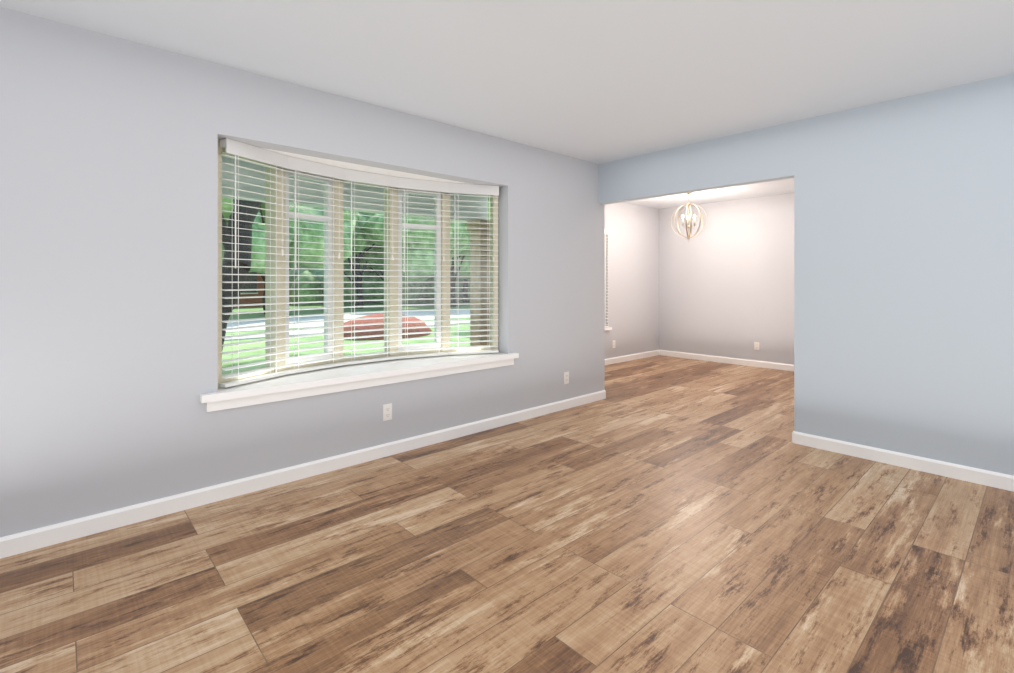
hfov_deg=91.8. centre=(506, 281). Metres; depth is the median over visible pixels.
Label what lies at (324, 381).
sill
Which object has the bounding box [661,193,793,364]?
wall
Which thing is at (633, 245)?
wall
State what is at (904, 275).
wall
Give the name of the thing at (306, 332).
path
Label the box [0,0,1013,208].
ceiling
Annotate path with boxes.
[224,321,469,340]
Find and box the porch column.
[467,219,488,345]
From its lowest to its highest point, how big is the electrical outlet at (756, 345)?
0.114 m
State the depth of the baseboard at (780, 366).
7.33 m
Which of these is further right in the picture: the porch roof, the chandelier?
the chandelier
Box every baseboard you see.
[0,390,605,558]
[605,350,659,364]
[660,350,793,370]
[792,431,1013,491]
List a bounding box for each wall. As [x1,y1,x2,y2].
[0,7,604,536]
[599,73,1013,475]
[605,202,660,358]
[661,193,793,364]
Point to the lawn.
(302, 312)
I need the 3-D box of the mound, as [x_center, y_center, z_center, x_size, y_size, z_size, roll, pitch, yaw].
[-3.618,1.556,14.481,3.010,1.280,2.206,0,0,-42]
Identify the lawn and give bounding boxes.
[222,301,469,374]
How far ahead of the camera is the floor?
2.13 m
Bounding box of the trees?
[222,195,488,349]
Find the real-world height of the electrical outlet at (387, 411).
0.114 m
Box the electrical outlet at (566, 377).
[564,372,568,383]
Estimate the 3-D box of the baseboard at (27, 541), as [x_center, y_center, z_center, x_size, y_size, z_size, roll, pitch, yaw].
[-1.396,1.176,2.937,6.586,0.088,0.016,0,0,-42]
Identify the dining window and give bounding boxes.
[605,229,611,329]
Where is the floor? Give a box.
[0,355,1013,672]
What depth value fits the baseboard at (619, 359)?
7.65 m
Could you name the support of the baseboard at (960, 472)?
attached to the wall at (904, 275)
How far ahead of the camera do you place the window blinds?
3.61 m
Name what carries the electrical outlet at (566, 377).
attached to the wall at (108, 259)
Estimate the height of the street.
0.020 m
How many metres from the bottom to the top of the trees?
15.067 m
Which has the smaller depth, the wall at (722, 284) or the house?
the wall at (722, 284)
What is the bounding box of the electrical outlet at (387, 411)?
[383,403,391,420]
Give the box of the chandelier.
[671,192,706,241]
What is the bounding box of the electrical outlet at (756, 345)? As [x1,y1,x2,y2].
[754,342,758,349]
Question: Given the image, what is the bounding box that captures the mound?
[344,313,431,339]
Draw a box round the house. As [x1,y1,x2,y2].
[234,272,264,307]
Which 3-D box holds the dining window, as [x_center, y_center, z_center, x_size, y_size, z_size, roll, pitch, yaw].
[0.975,-0.037,6.835,1.440,1.485,0.140,0,0,-42]
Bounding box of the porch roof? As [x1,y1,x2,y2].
[222,156,487,221]
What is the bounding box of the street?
[226,310,469,332]
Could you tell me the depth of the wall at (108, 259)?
2.59 m
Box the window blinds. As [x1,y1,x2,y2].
[218,138,498,387]
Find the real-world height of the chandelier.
0.685 m

